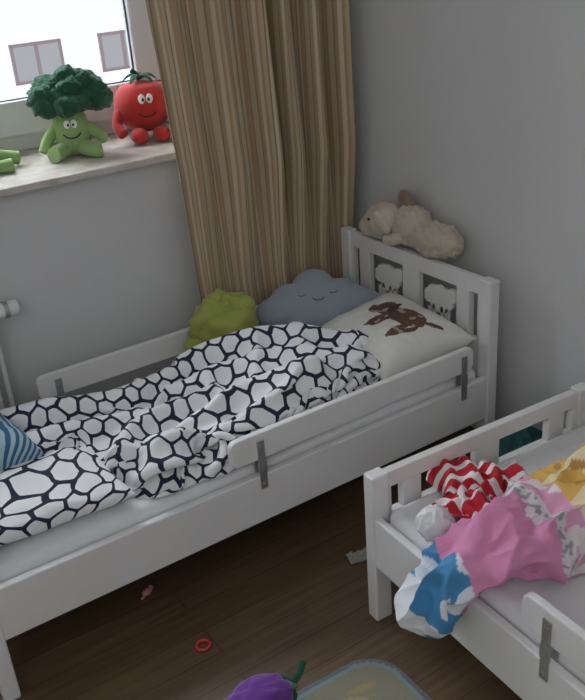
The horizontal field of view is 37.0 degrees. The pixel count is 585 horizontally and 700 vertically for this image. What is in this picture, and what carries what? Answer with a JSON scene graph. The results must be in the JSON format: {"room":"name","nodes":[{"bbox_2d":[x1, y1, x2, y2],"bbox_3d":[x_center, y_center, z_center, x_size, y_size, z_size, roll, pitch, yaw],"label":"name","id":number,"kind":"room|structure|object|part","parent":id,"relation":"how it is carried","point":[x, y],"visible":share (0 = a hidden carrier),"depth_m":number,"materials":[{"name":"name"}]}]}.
{"room":"bedroom","nodes":[
{"label":"bedroom","id":0,"kind":"room"},
{"bbox_2d":[0,159,200,407],"bbox_3d":[-1.613,-0.659,2.296,4.145,2.700,0.550,-20,30,-29],"label":"wall","id":1,"kind":"structure","parent":0,"point":[93,267],"depth_m":2.82,"materials":[{"name":"paint"}]},
{"bbox_2d":[0,300,19,409],"bbox_3d":[-1.201,0.296,2.558,0.948,0.699,0.075,-20,30,-29],"label":"radiator","id":2,"kind":"object","parent":1,"relation":"attached to","point":[9,308],"visible":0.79,"depth_m":2.66,"materials":[{"name":"white metal"}]},
{"bbox_2d":[0,0,168,150],"bbox_3d":[-1.376,-1.135,2.466,2.180,1.328,0.085,-20,30,-29],"label":"window","id":3,"kind":"structure","parent":1,"relation":"in","point":[19,143],"depth_m":2.94,"materials":[{"name":"plastic"}]},
{"bbox_3d":[-0.955,-1.288,2.692,0.863,1.010,0.004,-20,30,-29],"label":"pane","id":4,"kind":"part","parent":3,"relation":"part of","materials":[{"name":"clear glass"}]},
{"bbox_2d":[0,0,135,101],"bbox_3d":[-0.950,-1.285,2.690,0.868,1.013,0.010,-20,30,-29],"label":"seal","id":5,"kind":"object","parent":3,"relation":"attached to","point":[123,0],"visible":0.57,"depth_m":3.04,"materials":[{"name":"rubber"}]},
{"bbox_3d":[-0.953,-1.282,2.696,1.048,1.225,0.060,-20,30,-29],"label":"sash","id":6,"kind":"part","parent":3,"relation":"part of","materials":[{"name":"white plastic"}]},
{"bbox_2d":[0,122,175,196],"bbox_3d":[-1.204,-0.448,2.575,2.280,0.024,0.480,-20,30,-29],"label":"window sill","id":7,"kind":"structure","parent":1,"relation":"attached to","point":[35,171],"depth_m":2.74,"materials":[{"name":"stone"}]},
{"bbox_2d":[0,149,20,172],"bbox_3d":[-0.975,-0.626,2.682,0.251,0.170,0.143,-9,26,-9],"label":"plush toy","id":8,"kind":"object","parent":7,"relation":"on","point":[8,158],"visible":1,"depth_m":2.73,"materials":[{"name":"green fabric"}]},
{"bbox_3d":[-0.912,-0.566,2.686,0.117,0.049,0.047,-7,26,-5],"label":"leg","id":9,"kind":"part","parent":8,"relation":"part of","materials":[{"name":"green fabric"}]},
{"bbox_3d":[-0.919,-0.613,2.740,0.129,0.082,0.044,-16,28,-22],"label":"arm","id":10,"kind":"part","parent":8,"relation":"part of"},
{"bbox_2d":[25,64,113,162],"bbox_3d":[-0.711,-0.773,2.809,0.281,0.284,0.239,-10,26,-12],"label":"plush toy","id":11,"kind":"object","parent":7,"relation":"on","point":[64,95],"visible":1,"depth_m":2.75,"materials":[{"name":"green fabric"}]},
{"bbox_3d":[-0.778,-0.671,2.797,0.038,0.085,0.087,15,32,34],"label":"arm","id":12,"kind":"part","parent":11,"relation":"part of"},
{"bbox_3d":[-0.744,-0.632,2.787,0.053,0.054,0.083,3,27,15],"label":"leg","id":13,"kind":"part","parent":11,"relation":"part of","materials":[{"name":"green fabric"}]},
{"bbox_3d":[-0.642,-0.648,2.803,0.100,0.055,0.058,16,33,36],"label":"leg","id":14,"kind":"part","parent":11,"relation":"part of","materials":[{"name":"green fabric"}]},
{"bbox_3d":[-0.634,-0.704,2.827,0.086,0.074,0.040,4,27,17],"label":"arm","id":15,"kind":"part","parent":11,"relation":"part of"},
{"bbox_2d":[112,68,170,143],"bbox_3d":[-0.510,-0.826,2.945,0.224,0.234,0.222,-20,30,-28],"label":"plush toy","id":16,"kind":"object","parent":7,"relation":"on","point":[139,105],"visible":0.97,"depth_m":2.91,"materials":[{"name":"red fabric"}]},
{"bbox_3d":[-0.579,-0.755,2.928,0.048,0.089,0.085,-11,27,-12],"label":"arm","id":17,"kind":"part","parent":16,"relation":"part of"},
{"bbox_3d":[-0.525,-0.922,2.924,0.037,0.042,0.019,-13,27,-18],"label":"stem","id":18,"kind":"part","parent":16,"relation":"part of","materials":[{"name":"green fabric"}]},
{"bbox_2d":[145,0,355,304],"bbox_3d":[-0.103,-0.872,2.789,0.713,2.400,0.115,-20,30,-30],"label":"striped curtain","id":19,"kind":"object","parent":1,"relation":"hanging from","point":[259,94],"visible":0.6,"depth_m":2.87,"materials":[{"name":"fabric"}]},
{"bbox_2d":[0,425,521,699],"bbox_3d":[-0.327,1.291,1.287,4.145,0.100,4.700,-20,30,-29],"label":"floor","id":20,"kind":"structure","parent":0,"point":[278,592],"depth_m":2.30,"materials":[{"name":"laminate"}]},
{"bbox_2d":[141,585,152,599],"bbox_3d":[-0.406,0.674,2.432,0.022,0.020,0.055,12,31,31],"label":"figurine","id":21,"kind":"object","parent":20,"relation":"on","point":[147,591],"visible":1,"depth_m":2.42,"materials":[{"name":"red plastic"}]},
{"bbox_2d":[195,638,211,651],"bbox_3d":[-0.229,0.757,2.244,0.043,0.009,0.043,-20,30,-29],"label":"ring","id":22,"kind":"object","parent":20,"relation":"on","point":[208,641],"visible":1,"depth_m":2.24,"materials":[{"name":"red plastic"}]},
{"bbox_2d":[0,226,499,699],"bbox_3d":[-0.244,0.202,2.658,1.650,0.647,0.756,-20,30,-29],"label":"bed","id":23,"kind":"object","parent":20,"relation":"on","point":[30,599],"visible":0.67,"depth_m":2.48,"materials":[{"name":"white paint"}]},
{"bbox_3d":[-0.427,-0.008,2.907,0.870,0.080,0.020,-20,30,-29],"label":"guard rail","id":24,"kind":"part","parent":23,"relation":"part of","materials":[{"name":"white paint"}]},
{"bbox_2d":[0,368,475,582],"bbox_3d":[-0.242,0.230,2.671,1.560,0.119,0.686,-20,30,-29],"label":"mattress","id":25,"kind":"object","parent":23,"relation":"on","point":[19,557],"visible":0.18,"depth_m":2.21,"materials":[{"name":"fabric"}]},
{"bbox_2d":[0,413,44,471],"bbox_3d":[-0.889,0.257,2.406,0.259,0.168,0.400,-24,32,-34],"label":"striped pillow","id":26,"kind":"object","parent":25,"relation":"on","point":[16,447],"visible":0.68,"depth_m":2.32,"materials":[{"name":"blue fabric"}]},
{"bbox_2d":[0,446,136,545],"bbox_3d":[-0.668,0.370,2.223,0.460,0.086,0.320,-18,29,-26],"label":"patterned pillow","id":27,"kind":"object","parent":25,"relation":"on","point":[41,494],"visible":0.98,"depth_m":2.18,"materials":[{"name":"fabric"}]},
{"bbox_2d":[0,321,380,498],"bbox_3d":[-0.313,0.118,2.551,1.320,0.191,0.662,-20,30,-29],"label":"duvet","id":28,"kind":"object","parent":25,"relation":"on","point":[168,431],"visible":0.8,"depth_m":2.46,"materials":[{"name":"fabric"}]},
{"bbox_2d":[183,288,258,350],"bbox_3d":[-0.242,-0.084,2.910,0.261,0.245,0.172,-7,26,-6],"label":"cushion","id":29,"kind":"object","parent":25,"relation":"on","point":[222,313],"visible":0.83,"depth_m":2.85,"materials":[{"name":"green fabric"}]},
{"bbox_2d":[255,269,377,326],"bbox_3d":[0.085,-0.171,3.063,0.444,0.188,0.200,-7,26,-6],"label":"cushion","id":30,"kind":"object","parent":25,"relation":"on","point":[315,298],"visible":0.87,"depth_m":3.01,"materials":[{"name":"grey fabric"}]},
{"bbox_2d":[321,293,473,379],"bbox_3d":[0.315,-0.042,2.811,0.336,0.177,0.430,-17,28,-24],"label":"printed pillow","id":31,"kind":"object","parent":25,"relation":"on","point":[404,335],"visible":0.76,"depth_m":2.69,"materials":[{"name":"fabric"}]},
{"bbox_3d":[0.193,0.150,2.482,0.865,0.080,0.020,-20,30,-29],"label":"guard rail","id":32,"kind":"part","parent":23,"relation":"part of","materials":[{"name":"white paint"}]},
{"bbox_3d":[0.315,-0.219,3.112,0.012,0.058,0.012,-20,30,-29],"label":"lamb leg","id":33,"kind":"part","parent":23,"relation":"part of","materials":[{"name":"white paint"}]},
{"bbox_2d":[359,189,463,259],"bbox_3d":[0.396,-0.419,2.897,0.144,0.190,0.443,-23,31,-33],"label":"sheep","id":34,"kind":"object","parent":23,"relation":"on","point":[409,224],"visible":1,"depth_m":2.86},
{"bbox_3d":[0.343,-0.376,2.926,0.085,0.061,0.046,14,32,34],"label":"leg","id":35,"kind":"part","parent":34,"relation":"part of","materials":[{"name":"beige fabric"}]},
{"bbox_3d":[0.415,-0.110,3.007,0.024,0.478,0.660,-20,30,-29],"label":"panel","id":36,"kind":"part","parent":23,"relation":"part of","materials":[{"name":"white paint"}]},
{"bbox_3d":[0.506,-0.107,2.852,0.012,0.058,0.012,-20,30,-29],"label":"lamb leg","id":37,"kind":"part","parent":23,"relation":"part of","materials":[{"name":"white paint"}]},
{"bbox_2d":[346,547,366,563],"bbox_3d":[0.197,0.587,2.510,0.080,0.012,0.045,-11,27,-13],"label":"leaflet","id":38,"kind":"object","parent":20,"relation":"on","point":[358,556],"visible":0.69,"depth_m":2.51,"materials":[{"name":"grey paper"}]},
{"bbox_2d":[297,659,431,699],"bbox_3d":[0.007,1.025,1.653,1.000,0.009,0.800,-19,29,-27],"label":"rug","id":39,"kind":"object","parent":20,"relation":"on","point":[363,679],"visible":0.97,"depth_m":2.08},
{"bbox_2d":[223,660,305,699],"bbox_3d":[-0.056,0.801,1.971,0.275,0.125,0.171,-25,33,-36],"label":"plush","id":40,"kind":"object","parent":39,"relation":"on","point":[266,686],"visible":1,"depth_m":1.96,"materials":[{"name":"purple fabric"}]},
{"bbox_3d":[0.009,0.755,2.039,0.024,0.043,0.069,17,33,37],"label":"stem","id":41,"kind":"part","parent":40,"relation":"part of","materials":[{"name":"green fabric"}]},
{"bbox_2d":[363,382,584,699],"bbox_3d":[0.922,0.584,1.684,0.753,0.647,1.650,-18,29,-26],"label":"bed","id":42,"kind":"object","parent":20,"relation":"on","point":[533,672],"visible":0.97,"depth_m":2.10,"materials":[{"name":"white paint"}]},
{"bbox_3d":[0.510,0.326,2.326,0.660,0.277,0.024,-18,29,-26],"label":"panel","id":43,"kind":"part","parent":42,"relation":"part of","materials":[{"name":"white paint"}]},
{"bbox_2d":[390,426,584,684],"bbox_3d":[0.925,0.611,1.698,0.686,0.119,1.560,-18,29,-26],"label":"mattress","id":44,"kind":"object","parent":42,"relation":"on","point":[568,598],"visible":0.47,"depth_m":1.86,"materials":[{"name":"fabric"}]},
{"bbox_2d":[414,454,527,541],"bbox_3d":[0.448,0.349,2.088,0.294,0.083,0.349,2,27,13],"label":"hat","id":45,"kind":"object","parent":44,"relation":"on","point":[466,488],"visible":0.71,"depth_m":2.08,"materials":[{"name":"red fabric"}]},
{"bbox_2d":[394,443,584,638],"bbox_3d":[0.594,0.396,1.931,0.789,0.355,0.310,-9,26,-9],"label":"duvet","id":46,"kind":"object","parent":42,"relation":"on","point":[535,530],"visible":1,"depth_m":1.83,"materials":[{"name":"fabric"}]},
{"bbox_3d":[0.686,0.652,1.369,0.020,0.080,0.890,-18,29,-26],"label":"guard rail","id":47,"kind":"part","parent":42,"relation":"part of","materials":[{"name":"white paint"}]},
{"bbox_2d":[499,425,541,456],"bbox_3d":[0.679,0.325,2.704,0.180,0.293,0.226,16,33,36],"label":"bag","id":48,"kind":"object","parent":20,"relation":"on","point":[514,441],"visible":0.12,"depth_m":2.62,"materials":[{"name":"fabric"}]},
{"bbox_2d":[349,0,584,437],"bbox_3d":[1.385,-0.484,1.452,0.100,2.700,4.200,-20,30,-29],"label":"wall","id":49,"kind":"structure","parent":0,"point":[474,109],"depth_m":2.67,"materials":[{"name":"paint"}]}
]}

